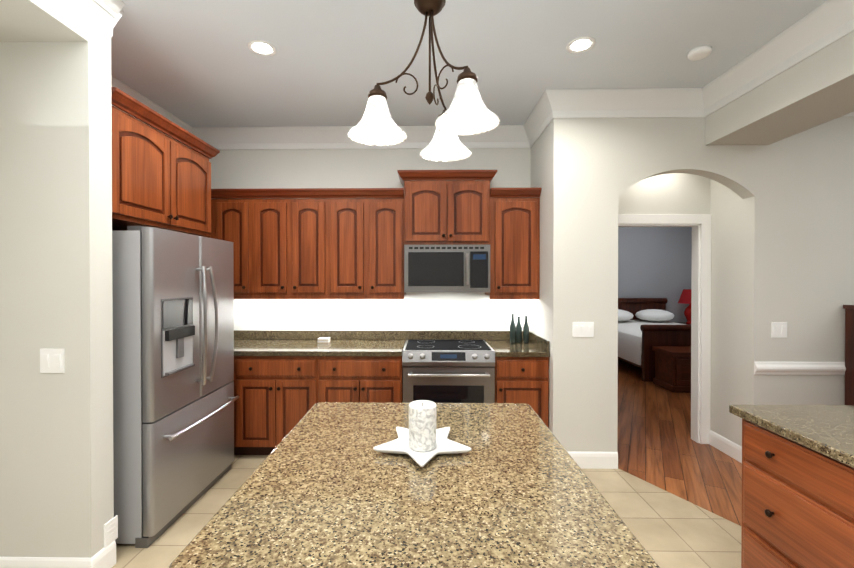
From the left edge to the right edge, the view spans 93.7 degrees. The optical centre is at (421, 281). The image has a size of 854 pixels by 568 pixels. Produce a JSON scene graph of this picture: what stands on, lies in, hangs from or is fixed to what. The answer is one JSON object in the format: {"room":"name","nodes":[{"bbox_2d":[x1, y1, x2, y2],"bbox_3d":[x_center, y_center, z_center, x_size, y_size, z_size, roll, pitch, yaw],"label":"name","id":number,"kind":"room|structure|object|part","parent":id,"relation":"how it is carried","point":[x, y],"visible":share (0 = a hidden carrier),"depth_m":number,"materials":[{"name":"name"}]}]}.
{"room":"kitchen","nodes":[
{"label":"kitchen","id":0,"kind":"room"},
{"bbox_2d":[112,455,741,567],"bbox_3d":[0.292,1.523,0.648,8.674,0.050,6.530,0,0,1],"label":"floor","id":1,"kind":"structure","parent":0,"point":[668,529],"depth_m":2.45,"materials":[{"name":"beige tile"}]},
{"bbox_2d":[112,226,238,547],"bbox_3d":[-1.847,0.584,2.706,0.887,1.800,0.950,0,0,1],"label":"fridge","id":2,"kind":"object","parent":1,"relation":"on","point":[174,398],"visible":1,"depth_m":2.36,"materials":[{"name":"grey metal"}]},
{"bbox_2d":[233,356,548,454],"bbox_3d":[-0.622,1.046,3.593,3.342,0.864,0.656,0,0,1],"label":"base cabinet","id":3,"kind":"object","parent":1,"relation":"on","point":[278,399],"visible":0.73,"depth_m":3.30,"materials":[{"name":"brown wood"}]},
{"bbox_2d":[234,330,549,356],"bbox_3d":[-0.622,0.548,3.602,3.342,0.130,0.638,0,0,1],"label":"countertop","id":4,"kind":"structure","parent":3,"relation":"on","point":[303,343],"depth_m":3.75,"materials":[{"name":"stone"}]},
{"bbox_2d":[317,337,330,342],"bbox_3d":[-0.912,0.550,3.748,0.100,0.042,0.100,0,0,1],"label":"coasters","id":5,"kind":"object","parent":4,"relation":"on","point":[323,340],"visible":1,"depth_m":3.70,"materials":[{"name":"beige"}]},
{"bbox_2d":[510,314,528,342],"bbox_3d":[0.910,0.436,3.747,0.180,0.270,0.098,0,0,1],"label":"bottles","id":6,"kind":"object","parent":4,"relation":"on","point":[515,333],"visible":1,"depth_m":3.71,"materials":[{"name":"green glass"}]},
{"bbox_2d":[402,340,494,402],"bbox_3d":[0.224,1.020,3.541,0.756,0.914,0.681,0,0,1],"label":"range oven","id":7,"kind":"object","parent":1,"relation":"on","point":[448,371],"visible":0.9,"depth_m":3.27,"materials":[{"name":"silver metal"}]},
{"bbox_2d":[741,418,853,567],"bbox_3d":[1.817,0.967,-0.102,0.852,1.073,3.888,0,0,1],"label":"base cabinet","id":8,"kind":"object","parent":1,"relation":"on","point":[797,505],"visible":0.94,"depth_m":1.57,"materials":[{"name":"brown wood"}]},
{"bbox_2d":[729,405,853,467],"bbox_3d":[1.923,0.509,-0.086,1.040,0.238,3.930,0,0,1],"label":"countertop","id":9,"kind":"structure","parent":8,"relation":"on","point":[827,430],"depth_m":1.64,"materials":[{"name":"stone"}]},
{"bbox_3d":[-0.009,1.057,1.251,0.973,0.875,1.332,0,0,1],"label":"kitchen island","id":10,"kind":"object","parent":1,"relation":"on","visible":0},
{"bbox_2d":[169,402,659,567],"bbox_3d":[-0.010,0.599,1.222,1.010,0.040,1.360,0,0,1],"label":"island countertop","id":11,"kind":"structure","parent":10,"relation":"on","point":[324,485],"depth_m":1.04,"materials":[{"name":"stone"}]},
{"bbox_2d":[373,427,470,466],"bbox_3d":[0.003,0.565,1.365,0.326,0.025,0.310,0,0,1],"label":"tray","id":12,"kind":"object","parent":11,"relation":"on","point":[400,444],"visible":0.83,"depth_m":1.36,"materials":[{"name":"white ceramic"}]},
{"bbox_2d":[409,400,435,451],"bbox_3d":[0.003,0.493,1.381,0.096,0.151,0.096,0,0,1],"label":"pillar candle","id":13,"kind":"object","parent":12,"relation":"on","point":[422,425],"visible":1,"depth_m":1.34,"materials":[{"name":"wax"}]},
{"bbox_2d":[0,0,853,557],"bbox_3d":[1.041,0.004,2.761,10.340,2.960,11.040,0,0,1],"label":"wall","id":14,"kind":"structure","parent":0,"point":[762,174],"depth_m":3.14,"materials":[{"name":"paint"}]},
{"bbox_2d":[40,349,64,372],"bbox_3d":[-1.812,0.390,1.961,0.118,0.118,0.010,0,0,1],"label":"switch plate","id":15,"kind":"object","parent":14,"relation":"attached to","point":[52,360],"depth_m":1.96,"materials":[{"name":"white plastic"}]},
{"bbox_2d":[0,0,139,567],"bbox_3d":[-1.637,0.024,-0.203,0.055,2.960,4.783,0,0,1],"label":"trim","id":16,"kind":"structure","parent":14,"relation":"attached to","point":[106,557],"depth_m":2.00,"materials":[{"name":"white paint"}]},
{"bbox_2d":[104,515,117,547],"bbox_3d":[-1.619,1.303,2.088,0.009,0.120,0.085,0,0,1],"label":"air vent","id":17,"kind":"object","parent":14,"relation":"in","point":[110,531],"visible":1,"depth_m":2.08,"materials":[{"name":"white plastic"}]},
{"bbox_2d":[111,87,219,236],"bbox_3d":[-1.971,-0.700,2.695,0.674,0.698,1.076,0,0,1],"label":"upper cabinet","id":18,"kind":"object","parent":14,"relation":"attached to","point":[161,180],"visible":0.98,"depth_m":2.53,"materials":[{"name":"brown wood"}]},
{"bbox_2d":[140,94,191,147],"bbox_3d":[-2.261,-1.383,2.966,0.088,0.190,1.723,0,0,1],"label":"trim","id":19,"kind":"structure","parent":14,"relation":"attached to","point":[143,99],"depth_m":3.46,"materials":[{"name":"white paint"}]},
{"bbox_2d":[208,189,211,237],"bbox_3d":[-2.080,-0.349,3.764,0.420,0.950,0.349,0,0,1],"label":"upper cabinet","id":20,"kind":"object","parent":14,"relation":"attached to","point":[210,234],"depth_m":3.61,"materials":[{"name":"brown wood"}]},
{"bbox_2d":[212,189,251,297],"bbox_3d":[-1.698,-0.349,3.758,0.345,0.950,0.349,0,0,1],"label":"upper cabinet","id":21,"kind":"object","parent":14,"relation":"attached to","point":[231,208],"depth_m":3.59,"materials":[{"name":"brown wood"}]},
{"bbox_2d":[252,188,327,297],"bbox_3d":[-1.180,-0.349,3.749,0.691,0.950,0.349,0,0,1],"label":"upper cabinet","id":22,"kind":"object","parent":14,"relation":"attached to","point":[290,236],"depth_m":3.58,"materials":[{"name":"brown wood"}]},
{"bbox_2d":[192,125,523,149],"bbox_3d":[-0.617,-1.389,3.865,3.346,0.190,0.089,0,0,1],"label":"trim","id":23,"kind":"structure","parent":14,"relation":"attached to","point":[503,136],"depth_m":3.87,"materials":[{"name":"white paint"}]},
{"bbox_2d":[328,186,405,297],"bbox_3d":[-0.494,-0.349,3.738,0.680,0.950,0.349,0,0,1],"label":"upper cabinet","id":24,"kind":"object","parent":14,"relation":"attached to","point":[337,243],"depth_m":3.57,"materials":[{"name":"brown wood"}]},
{"bbox_2d":[404,170,491,245],"bbox_3d":[0.227,-0.652,3.713,0.760,0.647,0.369,0,0,1],"label":"upper cabinet","id":25,"kind":"object","parent":14,"relation":"attached to","point":[442,207],"depth_m":3.53,"materials":[{"name":"brown wood"}]},
{"bbox_2d":[404,245,489,291],"bbox_3d":[0.227,-0.114,3.678,0.752,0.418,0.448,0,0,1],"label":"microwave","id":26,"kind":"object","parent":25,"relation":"attached to","point":[446,268],"visible":1,"depth_m":3.50,"materials":[{"name":"silver metal"}]},
{"bbox_2d":[485,188,540,297],"bbox_3d":[0.831,-0.349,3.715,0.442,0.950,0.349,0,0,1],"label":"upper cabinet","id":27,"kind":"object","parent":14,"relation":"attached to","point":[515,248],"depth_m":3.54,"materials":[{"name":"brown wood"}]},
{"bbox_2d":[515,316,521,326],"bbox_3d":[0.940,0.390,3.891,0.072,0.118,0.007,0,0,1],"label":"switch plate","id":28,"kind":"object","parent":14,"relation":"attached to","point":[516,319],"depth_m":3.89,"materials":[{"name":"white plastic"}]},
{"bbox_2d":[520,100,539,147],"bbox_3d":[1.007,-0.001,3.481,0.091,2.960,0.600,0,0,1],"label":"trim","id":29,"kind":"structure","parent":14,"relation":"attached to","point":[532,125],"depth_m":3.65,"materials":[{"name":"white paint"}]},
{"bbox_2d":[573,322,593,336],"bbox_3d":[1.278,0.381,3.167,0.165,0.118,0.010,0,0,1],"label":"switch plate","id":30,"kind":"object","parent":14,"relation":"attached to","point":[580,329],"depth_m":3.17,"materials":[{"name":"white plastic"}]},
{"bbox_2d":[540,88,703,468],"bbox_3d":[1.538,0.001,3.124,1.160,2.960,0.096,0,0,1],"label":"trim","id":31,"kind":"structure","parent":14,"relation":"attached to","point":[646,102],"depth_m":3.16,"materials":[{"name":"white paint"}]},
{"bbox_2d":[700,214,707,443],"bbox_3d":[2.123,0.435,3.696,1.002,2.085,0.120,0,0,1],"label":"trim","id":32,"kind":"structure","parent":14,"relation":"attached to","point":[703,367],"depth_m":3.63,"materials":[{"name":"white paint"}]},
{"bbox_2d":[708,214,755,462],"bbox_3d":[2.611,0.437,3.382,0.019,2.085,0.450,0,0,1],"label":"trim","id":33,"kind":"structure","parent":14,"relation":"attached to","point":[728,447],"depth_m":3.62,"materials":[{"name":"white paint"}]},
{"bbox_2d":[700,0,853,116],"bbox_3d":[2.135,-1.364,0.239,0.088,0.190,5.813,0,0,1],"label":"trim","id":34,"kind":"structure","parent":14,"relation":"attached to","point":[826,24],"depth_m":2.41,"materials":[{"name":"white paint"}]},
{"bbox_2d":[771,322,786,337],"bbox_3d":[2.808,0.381,3.141,0.118,0.118,0.010,0,0,1],"label":"switch plate","id":35,"kind":"object","parent":14,"relation":"attached to","point":[778,329],"depth_m":3.14,"materials":[{"name":"white plastic"}]},
{"bbox_2d":[772,112,853,374],"bbox_3d":[4.397,0.001,3.073,3.180,2.960,0.089,0,0,1],"label":"trim","id":36,"kind":"structure","parent":14,"relation":"attached to","point":[778,368],"depth_m":3.13,"materials":[{"name":"white paint"}]},
{"bbox_2d":[111,0,826,126],"bbox_3d":[1.041,-1.526,2.750,10.340,0.100,11.040,0,0,1],"label":"ceiling","id":37,"kind":"structure","parent":0,"point":[195,63],"depth_m":2.57,"materials":[{"name":"paint"}]},
{"bbox_2d":[247,40,275,55],"bbox_3d":[-1.008,-1.472,2.527,0.169,0.005,0.169,0,0,-5],"label":"recessed light","id":38,"kind":"object","parent":37,"relation":"in","point":[259,47],"depth_m":2.53,"materials":[{"name":"white"}]},
{"bbox_2d":[347,0,499,161],"bbox_3d":[-0.003,-0.986,1.437,0.509,0.961,0.524,0,0,1],"label":"chandelier","id":39,"kind":"object","parent":37,"relation":"hanging from","point":[430,9],"depth_m":1.38,"materials":[{"name":"white glass"}]},
{"bbox_3d":[-0.003,-0.572,1.440,0.509,0.134,0.524,0,0,1],"label":"chandelier shade","id":40,"kind":"part","parent":39,"relation":"part of","materials":[{"name":"white glass"}]},
{"bbox_2d":[566,37,594,52],"bbox_3d":[0.991,-1.471,2.494,0.169,0.005,0.169,0,0,-23],"label":"recessed light","id":41,"kind":"object","parent":37,"relation":"in","point":[576,45],"depth_m":2.49,"materials":[{"name":"white"}]},
{"bbox_2d":[687,45,711,60],"bbox_3d":[1.778,-1.457,2.562,0.130,0.036,0.130,0,0,1],"label":"smoke detector","id":42,"kind":"object","parent":37,"relation":"attached to","point":[699,53],"visible":1,"depth_m":2.53,"materials":[{"name":"white plastic"}]},
{"bbox_2d":[617,358,741,525],"bbox_3d":[3.591,1.509,2.728,5.000,0.050,10.800,0,0,1],"label":"floor","id":43,"kind":"structure","parent":0,"point":[658,446],"depth_m":3.46,"materials":[{"name":"brown wood"}]},
{"bbox_2d":[618,298,690,381],"bbox_3d":[4.062,0.897,6.947,1.640,1.115,2.300,0,0,1],"label":"frame","id":44,"kind":"object","parent":43,"relation":"on","point":[666,335],"visible":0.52,"depth_m":5.83,"materials":[{"name":"brown wood"}]},
{"bbox_2d":[618,320,685,364],"bbox_3d":[4.062,1.015,6.952,1.659,0.480,2.120,0,0,1],"label":"bed","id":45,"kind":"object","parent":44,"relation":"on","point":[630,340],"visible":0.06,"depth_m":6.39,"materials":[{"name":"white fabric"}]},
{"bbox_2d":[618,309,673,321],"bbox_3d":[4.074,0.650,7.665,1.420,0.238,0.660,0,0,1],"label":"pillows","id":46,"kind":"object","parent":45,"relation":"on","point":[654,315],"visible":0.65,"depth_m":7.43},
{"bbox_2d":[652,346,690,392],"bbox_3d":[3.838,1.200,5.507,1.060,0.530,0.490,0,0,1],"label":"chest","id":47,"kind":"object","parent":43,"relation":"on","point":[672,368],"visible":0.27,"depth_m":5.34,"materials":[{"name":"brown wood"}]},
{"bbox_2d":[843,305,853,404],"bbox_3d":[4.034,0.833,2.867,1.520,1.300,0.484,0,0,1],"label":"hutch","id":48,"kind":"object","parent":43,"relation":"on","point":[849,354],"visible":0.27,"depth_m":3.08,"materials":[{"name":"brown wood"}]},
{"bbox_3d":[5.247,1.139,7.808,0.540,0.620,0.521,0,0,1],"label":"nightstand","id":49,"kind":"object","parent":43,"relation":"on","visible":0},
{"bbox_2d":[678,289,690,323],"bbox_3d":[5.247,0.493,7.814,0.420,0.670,0.420,0,0,1],"label":"table lamp","id":50,"kind":"object","parent":49,"relation":"on","point":[685,297],"visible":0.62,"depth_m":7.76,"materials":[{"name":"red fabric"}]}
]}

